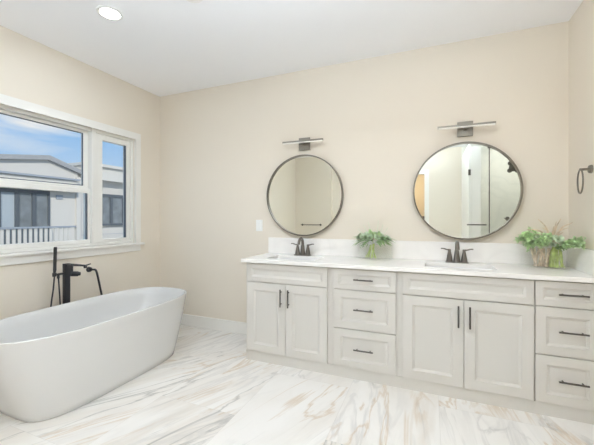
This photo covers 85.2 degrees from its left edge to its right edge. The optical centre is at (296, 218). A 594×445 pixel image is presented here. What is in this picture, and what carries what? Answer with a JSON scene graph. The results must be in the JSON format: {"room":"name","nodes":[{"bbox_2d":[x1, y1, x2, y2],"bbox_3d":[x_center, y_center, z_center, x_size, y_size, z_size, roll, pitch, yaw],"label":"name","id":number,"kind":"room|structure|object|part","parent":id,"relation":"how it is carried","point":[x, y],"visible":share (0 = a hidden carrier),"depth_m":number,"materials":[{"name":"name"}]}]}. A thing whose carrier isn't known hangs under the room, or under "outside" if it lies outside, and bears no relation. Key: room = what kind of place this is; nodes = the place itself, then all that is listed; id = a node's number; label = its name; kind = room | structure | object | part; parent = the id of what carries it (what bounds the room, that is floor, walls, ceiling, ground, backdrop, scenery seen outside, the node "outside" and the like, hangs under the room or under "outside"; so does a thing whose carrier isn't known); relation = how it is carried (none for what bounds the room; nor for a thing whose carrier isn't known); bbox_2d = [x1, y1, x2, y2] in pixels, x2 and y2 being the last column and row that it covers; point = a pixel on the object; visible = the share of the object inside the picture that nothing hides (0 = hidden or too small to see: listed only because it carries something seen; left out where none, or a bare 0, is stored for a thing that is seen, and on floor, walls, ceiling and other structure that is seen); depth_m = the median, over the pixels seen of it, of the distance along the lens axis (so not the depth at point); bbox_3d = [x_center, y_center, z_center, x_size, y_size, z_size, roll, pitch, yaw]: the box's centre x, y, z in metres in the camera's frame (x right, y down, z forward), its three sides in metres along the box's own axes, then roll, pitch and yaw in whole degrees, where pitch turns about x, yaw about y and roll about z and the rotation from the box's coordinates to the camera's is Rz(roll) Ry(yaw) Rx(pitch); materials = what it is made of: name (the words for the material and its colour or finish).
{"room":"bathroom","nodes":[
{"label":"bathroom","id":0,"kind":"room"},
{"bbox_2d":[0,25,159,319],"bbox_3d":[-2.604,-0.112,1.823,0.140,2.723,4.605,0,0,22],"label":"wall","id":1,"kind":"structure","parent":0,"point":[32,71],"depth_m":3.07,"materials":[{"name":"beige paint"}]},
{"bbox_2d":[0,94,144,265],"bbox_3d":[-2.220,-0.290,2.676,0.165,1.310,2.215,0,0,22],"label":"window","id":2,"kind":"structure","parent":1,"relation":"in","point":[91,139],"depth_m":3.14,"materials":[{"name":"white wood"}]},
{"bbox_3d":[-2.338,-0.553,2.466,0.035,0.583,1.498,0,0,22],"label":"sash","id":3,"kind":"part","parent":2,"relation":"part of","materials":[{"name":"white plastic"}]},
{"bbox_3d":[-2.307,-0.020,2.454,0.031,0.530,1.498,0,0,22],"label":"sash","id":4,"kind":"part","parent":2,"relation":"part of","materials":[{"name":"white plastic"}]},
{"bbox_3d":[-2.171,0.286,2.655,0.057,0.022,2.215,0,0,22],"label":"sill","id":5,"kind":"part","parent":2,"relation":"part of","materials":[{"name":"white"}]},
{"bbox_3d":[-1.950,-0.300,3.392,0.055,1.090,0.415,0,0,22],"label":"sash","id":6,"kind":"part","parent":2,"relation":"part of","materials":[{"name":"white plastic"}]},
{"bbox_2d":[86,267,102,294],"bbox_3d":[-1.946,0.858,3.157,0.069,0.781,0.186,0,0,22],"label":"shower hose","id":7,"kind":"object","parent":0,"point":[88,269],"depth_m":3.12,"materials":[{"name":"grey metal"}]},
{"bbox_2d":[0,0,582,96],"bbox_3d":[-0.724,-1.523,-0.026,5.020,0.100,6.805,0,0,22],"label":"ceiling","id":8,"kind":"structure","parent":0,"point":[161,48],"depth_m":2.54,"materials":[{"name":"white paint"}]},
{"bbox_2d":[96,5,122,20],"bbox_3d":[-1.342,-1.469,2.320,0.170,0.008,0.170,0,0,22],"label":"recessed light","id":9,"kind":"object","parent":8,"relation":"in","point":[108,12],"visible":1,"depth_m":2.31,"materials":[{"name":"white plastic"}]},
{"bbox_2d":[187,0,201,2],"bbox_3d":[-0.681,-1.457,2.115,0.140,0.032,0.140,0,0,22],"label":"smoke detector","id":10,"kind":"object","parent":8,"relation":"attached to","point":[191,1],"visible":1,"depth_m":2.15,"materials":[{"name":"white plastic"}]},
{"bbox_2d":[0,325,593,444],"bbox_3d":[-0.724,1.280,-0.026,5.020,0.060,6.805,0,0,22],"label":"floor","id":11,"kind":"structure","parent":0,"point":[208,392],"depth_m":2.05,"materials":[{"name":"stone"}]},
{"bbox_2d":[50,247,90,306],"bbox_3d":[-1.987,0.746,2.812,0.121,1.008,0.315,0,0,29],"label":"tub filler","id":12,"kind":"object","parent":11,"relation":"on","point":[67,268],"visible":0.6,"depth_m":2.78,"materials":[{"name":"grey metal"}]},
{"bbox_3d":[-1.959,0.465,2.846,0.051,0.100,0.086,0,0,38],"label":"control knob","id":13,"kind":"part","parent":12,"relation":"part of","materials":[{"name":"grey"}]},
{"bbox_3d":[-1.934,0.419,2.856,0.054,0.055,0.193,0,0,38],"label":"spout","id":14,"kind":"part","parent":12,"relation":"part of","materials":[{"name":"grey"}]},
{"bbox_2d":[0,287,186,421],"bbox_3d":[-1.569,0.980,2.585,0.760,0.540,1.550,0,0,22],"label":"bathtub","id":15,"kind":"object","parent":11,"relation":"on","point":[55,361],"visible":1,"depth_m":2.27,"materials":[{"name":"white ceramic"}]},
{"bbox_2d":[246,263,330,374],"bbox_3d":[-0.003,0.820,2.944,0.779,0.860,0.560,0,0,22],"label":"base cabinet","id":16,"kind":"object","parent":11,"relation":"on","point":[289,306],"visible":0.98,"depth_m":2.70,"materials":[{"name":"grey paint"}]},
{"bbox_3d":[-0.267,0.862,2.795,0.366,0.603,0.018,0,0,22],"label":"door","id":17,"kind":"part","parent":16,"relation":"part of","materials":[{"name":"grey paint"}]},
{"bbox_3d":[-0.138,0.673,2.715,0.012,0.147,0.034,0,0,22],"label":"handle","id":18,"kind":"part","parent":16,"relation":"part of","materials":[{"name":"brown metal"}]},
{"bbox_3d":[-0.096,0.475,2.726,0.735,0.156,0.018,0,0,22],"label":"false drawer","id":19,"kind":"part","parent":16,"relation":"part of","materials":[{"name":"grey paint"}]},
{"bbox_3d":[0.075,0.862,2.656,0.366,0.603,0.018,0,0,22],"label":"door","id":20,"kind":"part","parent":16,"relation":"part of","materials":[{"name":"grey paint"}]},
{"bbox_2d":[241,253,593,282],"bbox_3d":[0.767,0.374,2.636,2.506,0.030,0.548,0,0,22],"label":"countertop","id":21,"kind":"structure","parent":16,"relation":"on","point":[500,270],"depth_m":2.45,"materials":[{"name":"white stone"}]},
{"bbox_2d":[291,237,313,255],"bbox_3d":[0.051,0.269,3.100,0.164,0.179,0.180,0,0,-26],"label":"sink faucet","id":22,"kind":"object","parent":21,"relation":"on","point":[298,252],"visible":1,"depth_m":3.09,"materials":[{"name":"brown metal"}]},
{"bbox_3d":[0.039,0.265,3.069,0.056,0.171,0.144,0,0,22],"label":"spout","id":23,"kind":"part","parent":22,"relation":"part of","materials":[{"name":"brown metal"}]},
{"bbox_2d":[352,220,393,257],"bbox_3d":[0.663,0.189,2.818,0.415,0.340,0.232,0,0,22],"label":"succulent arrangement","id":24,"kind":"object","parent":21,"relation":"on","point":[367,236],"visible":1,"depth_m":2.82,"materials":[{"name":"green plant"}]},
{"bbox_2d":[441,241,472,262],"bbox_3d":[1.284,0.269,2.596,0.164,0.179,0.180,0,0,-26],"label":"sink faucet","id":25,"kind":"object","parent":21,"relation":"on","point":[449,259],"visible":1,"depth_m":2.59,"materials":[{"name":"brown metal"}]},
{"bbox_3d":[1.272,0.265,2.566,0.056,0.171,0.144,0,0,22],"label":"spout","id":26,"kind":"part","parent":25,"relation":"part of","materials":[{"name":"brown metal"}]},
{"bbox_2d":[425,266,491,269],"bbox_3d":[1.218,0.462,2.435,0.510,0.143,0.300,0,0,22],"label":"sink basin","id":27,"kind":"object","parent":21,"relation":"in","point":[425,266],"visible":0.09,"depth_m":2.56,"materials":[{"name":"white ceramic"}]},
{"bbox_2d":[514,219,585,267],"bbox_3d":[1.792,0.181,2.301,0.283,0.356,0.423,0,0,-44],"label":"succulent arrangement","id":28,"kind":"object","parent":21,"relation":"on","point":[536,238],"visible":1,"depth_m":2.30,"materials":[{"name":"green plant"}]},
{"bbox_2d":[566,247,593,275],"bbox_3d":[1.916,0.279,2.163,0.020,0.158,0.514,0,0,22],"label":"side splash","id":29,"kind":"object","parent":21,"relation":"on","point":[582,260],"visible":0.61,"depth_m":2.17,"materials":[{"name":"white stone"}]},
{"bbox_2d":[331,268,399,387],"bbox_3d":[0.602,0.820,2.697,0.525,0.860,0.560,0,0,22],"label":"base cabinet","id":30,"kind":"object","parent":11,"relation":"on","point":[365,304],"visible":0.98,"depth_m":2.46,"materials":[{"name":"grey paint"}]},
{"bbox_3d":[0.502,1.009,2.453,0.147,0.012,0.034,0,0,22],"label":"handle","id":31,"kind":"part","parent":30,"relation":"part of","materials":[{"name":"brown metal"}]},
{"bbox_3d":[0.502,0.703,2.453,0.147,0.012,0.034,0,0,22],"label":"handle","id":32,"kind":"part","parent":30,"relation":"part of","materials":[{"name":"brown metal"}]},
{"bbox_3d":[0.502,0.472,2.453,0.147,0.012,0.034,0,0,22],"label":"handle","id":33,"kind":"part","parent":30,"relation":"part of","materials":[{"name":"brown metal"}]},
{"bbox_3d":[0.512,1.014,2.477,0.473,0.298,0.018,0,0,22],"label":"drawer","id":34,"kind":"part","parent":30,"relation":"part of","materials":[{"name":"grey paint"}]},
{"bbox_3d":[0.512,0.709,2.477,0.473,0.299,0.018,0,0,22],"label":"drawer","id":35,"kind":"part","parent":30,"relation":"part of","materials":[{"name":"grey paint"}]},
{"bbox_3d":[0.512,0.475,2.477,0.473,0.156,0.018,0,0,22],"label":"drawer","id":36,"kind":"part","parent":30,"relation":"part of","materials":[{"name":"grey paint"}]},
{"bbox_2d":[400,272,533,412],"bbox_3d":[1.226,0.820,2.442,0.822,0.860,0.560,0,0,22],"label":"base cabinet","id":37,"kind":"object","parent":11,"relation":"on","point":[469,338],"visible":1,"depth_m":2.20,"materials":[{"name":"grey paint"}]},
{"bbox_3d":[0.960,0.862,2.295,0.397,0.603,0.018,0,0,22],"label":"door","id":38,"kind":"part","parent":37,"relation":"part of","materials":[{"name":"grey paint"}]},
{"bbox_3d":[1.145,0.475,2.219,0.797,0.156,0.018,0,0,22],"label":"false drawer","id":39,"kind":"part","parent":37,"relation":"part of","materials":[{"name":"grey paint"}]},
{"bbox_3d":[1.167,0.673,2.182,0.012,0.147,0.034,0,0,22],"label":"handle","id":40,"kind":"part","parent":37,"relation":"part of","materials":[{"name":"brown metal"}]},
{"bbox_3d":[1.330,0.862,2.143,0.397,0.603,0.018,0,0,22],"label":"door","id":41,"kind":"part","parent":37,"relation":"part of","materials":[{"name":"grey paint"}]},
{"bbox_2d":[534,280,593,424],"bbox_3d":[1.765,0.820,2.221,0.342,0.860,0.560,0,0,22],"label":"base cabinet","id":42,"kind":"object","parent":11,"relation":"on","point":[563,311],"visible":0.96,"depth_m":2.00,"materials":[{"name":"grey paint"}]},
{"bbox_3d":[1.674,1.014,2.003,0.331,0.298,0.018,0,0,22],"label":"drawer","id":43,"kind":"part","parent":42,"relation":"part of","materials":[{"name":"grey paint"}]},
{"bbox_3d":[1.674,0.709,2.003,0.331,0.299,0.018,0,0,22],"label":"drawer","id":44,"kind":"part","parent":42,"relation":"part of","materials":[{"name":"grey paint"}]},
{"bbox_3d":[1.674,0.475,2.003,0.331,0.156,0.018,0,0,22],"label":"drawer","id":45,"kind":"part","parent":42,"relation":"part of","materials":[{"name":"grey paint"}]},
{"bbox_3d":[1.685,1.009,1.970,0.147,0.012,0.034,0,0,22],"label":"handle","id":46,"kind":"part","parent":42,"relation":"part of","materials":[{"name":"brown metal"}]},
{"bbox_3d":[1.685,0.703,1.970,0.147,0.012,0.034,0,0,22],"label":"handle","id":47,"kind":"part","parent":42,"relation":"part of","materials":[{"name":"brown metal"}]},
{"bbox_3d":[1.685,0.472,1.970,0.147,0.012,0.034,0,0,22],"label":"handle","id":48,"kind":"part","parent":42,"relation":"part of","materials":[{"name":"brown metal"}]},
{"bbox_2d":[160,21,568,322],"bbox_3d":[0.544,-0.112,3.078,5.020,2.723,0.100,0,0,22],"label":"wall","id":49,"kind":"structure","parent":0,"point":[377,119],"depth_m":3.02,"materials":[{"name":"beige paint"}]},
{"bbox_2d":[181,314,246,334],"bbox_3d":[-0.960,1.185,3.630,1.508,0.130,0.015,0,0,22],"label":"baseboard","id":50,"kind":"structure","parent":49,"relation":"attached to","point":[223,325],"depth_m":3.60,"materials":[{"name":"white wood"}]},
{"bbox_2d":[256,220,262,230],"bbox_3d":[-0.398,0.077,3.403,0.076,0.119,0.010,0,0,22],"label":"wall switch","id":51,"kind":"object","parent":49,"relation":"attached to","point":[259,223],"visible":1,"depth_m":3.40,"materials":[{"name":"white plastic"}]},
{"bbox_2d":[282,137,322,150],"bbox_3d":[0.064,-0.735,3.175,0.420,0.120,0.082,0,0,22],"label":"vanity light","id":52,"kind":"object","parent":49,"relation":"attached to","point":[304,143],"visible":1,"depth_m":3.18,"materials":[{"name":"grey metal"}]},
{"bbox_3d":[0.075,-0.735,3.203,0.116,0.120,0.022,0,0,22],"label":"plate","id":53,"kind":"part","parent":52,"relation":"part of","materials":[{"name":"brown metal"}]},
{"bbox_2d":[266,155,343,235],"bbox_3d":[0.064,-0.224,3.195,0.800,0.800,0.043,0,0,22],"label":"round mirror","id":54,"kind":"object","parent":49,"relation":"attached to","point":[305,194],"visible":1,"depth_m":3.19,"materials":[{"name":"brown mirror"}]},
{"bbox_2d":[268,237,565,265],"bbox_3d":[0.867,0.279,2.881,2.506,0.158,0.020,0,0,22],"label":"backsplash","id":55,"kind":"structure","parent":49,"relation":"attached to","point":[507,253],"depth_m":2.81,"materials":[{"name":"white stone"}]},
{"bbox_2d":[437,121,495,136],"bbox_3d":[1.375,-0.735,2.640,0.420,0.120,0.082,0,0,22],"label":"vanity light","id":56,"kind":"object","parent":49,"relation":"attached to","point":[464,129],"visible":1,"depth_m":2.64,"materials":[{"name":"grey metal"}]},
{"bbox_3d":[1.387,-0.735,2.667,0.116,0.120,0.022,0,0,22],"label":"plate","id":57,"kind":"part","parent":56,"relation":"part of","materials":[{"name":"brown metal"}]},
{"bbox_2d":[413,141,522,239],"bbox_3d":[1.379,-0.224,2.657,0.800,0.800,0.043,0,0,22],"label":"round mirror","id":58,"kind":"object","parent":49,"relation":"attached to","point":[469,190],"visible":1,"depth_m":2.65,"materials":[{"name":"brown mirror"}]},
{"bbox_2d":[569,0,593,249],"bbox_3d":[1.849,-0.112,1.813,0.120,2.723,1.255,0,0,22],"label":"wall","id":59,"kind":"structure","parent":0,"point":[581,24],"depth_m":2.21,"materials":[{"name":"beige paint"}]},
{"bbox_2d":[577,165,593,193],"bbox_3d":[1.866,-0.250,2.104,0.068,0.186,0.164,0,0,22],"label":"towel ring","id":60,"kind":"object","parent":59,"relation":"attached to","point":[590,168],"visible":1,"depth_m":2.07,"materials":[{"name":"brown metal"}]},
{"label":"outside","id":61,"kind":"structure","parent":0,"visible":0},
{"bbox_3d":[-12.337,1.675,13.682,26.810,0.050,44.000,0,0,22],"label":"ground","id":62,"kind":"structure","parent":61,"visible":0},
{"bbox_2d":[0,225,79,244],"bbox_3d":[-7.121,0.920,7.689,0.100,1.440,3.870,0,0,22],"label":"porch railing","id":63,"kind":"object","parent":62,"relation":"on","point":[77,227],"visible":0.56,"depth_m":8.52,"materials":[{"name":"grey painted metal"}]},
{"bbox_3d":[-7.121,0.242,7.689,0.080,0.045,3.650,0,0,22],"label":"rail","id":64,"kind":"part","parent":63,"relation":"part of","materials":[{"name":"grey"}]},
{"bbox_3d":[-6.408,0.920,9.434,0.100,1.440,0.100,0,0,22],"label":"post","id":65,"kind":"part","parent":63,"relation":"part of","materials":[{"name":"grey"}]},
{"bbox_2d":[0,154,122,243],"bbox_3d":[-9.621,-0.150,10.627,4.550,3.600,15.200,0,0,22],"label":"house","id":66,"kind":"structure","parent":62,"relation":"on","point":[18,207],"depth_m":10.15,"materials":[{"name":"grey"}]},
{"bbox_3d":[-8.155,0.372,9.095,0.018,2.215,0.334,0,0,22],"label":"pane","id":67,"kind":"part","parent":66,"relation":"part of","materials":[{"name":"grey"}]},
{"bbox_3d":[-7.991,0.372,9.497,0.018,2.215,0.334,0,0,22],"label":"pane","id":68,"kind":"part","parent":66,"relation":"part of","materials":[{"name":"grey glass"}]},
{"bbox_3d":[-7.827,0.372,9.898,0.018,2.215,0.334,0,0,22],"label":"pane","id":69,"kind":"part","parent":66,"relation":"part of","materials":[{"name":"grey glass"}]},
{"bbox_3d":[-7.434,0.140,10.944,0.160,3.020,0.160,0,0,22],"label":"corner post","id":70,"kind":"part","parent":66,"relation":"part of","materials":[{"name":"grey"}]},
{"bbox_3d":[-7.047,-0.290,11.808,0.018,0.980,0.433,0,0,22],"label":"pane","id":71,"kind":"part","parent":66,"relation":"part of","materials":[{"name":"grey glass"}]},
{"bbox_3d":[-6.845,-0.290,12.302,0.018,0.980,0.433,0,0,22],"label":"pane","id":72,"kind":"part","parent":66,"relation":"part of","materials":[{"name":"grey glass"}]}
]}

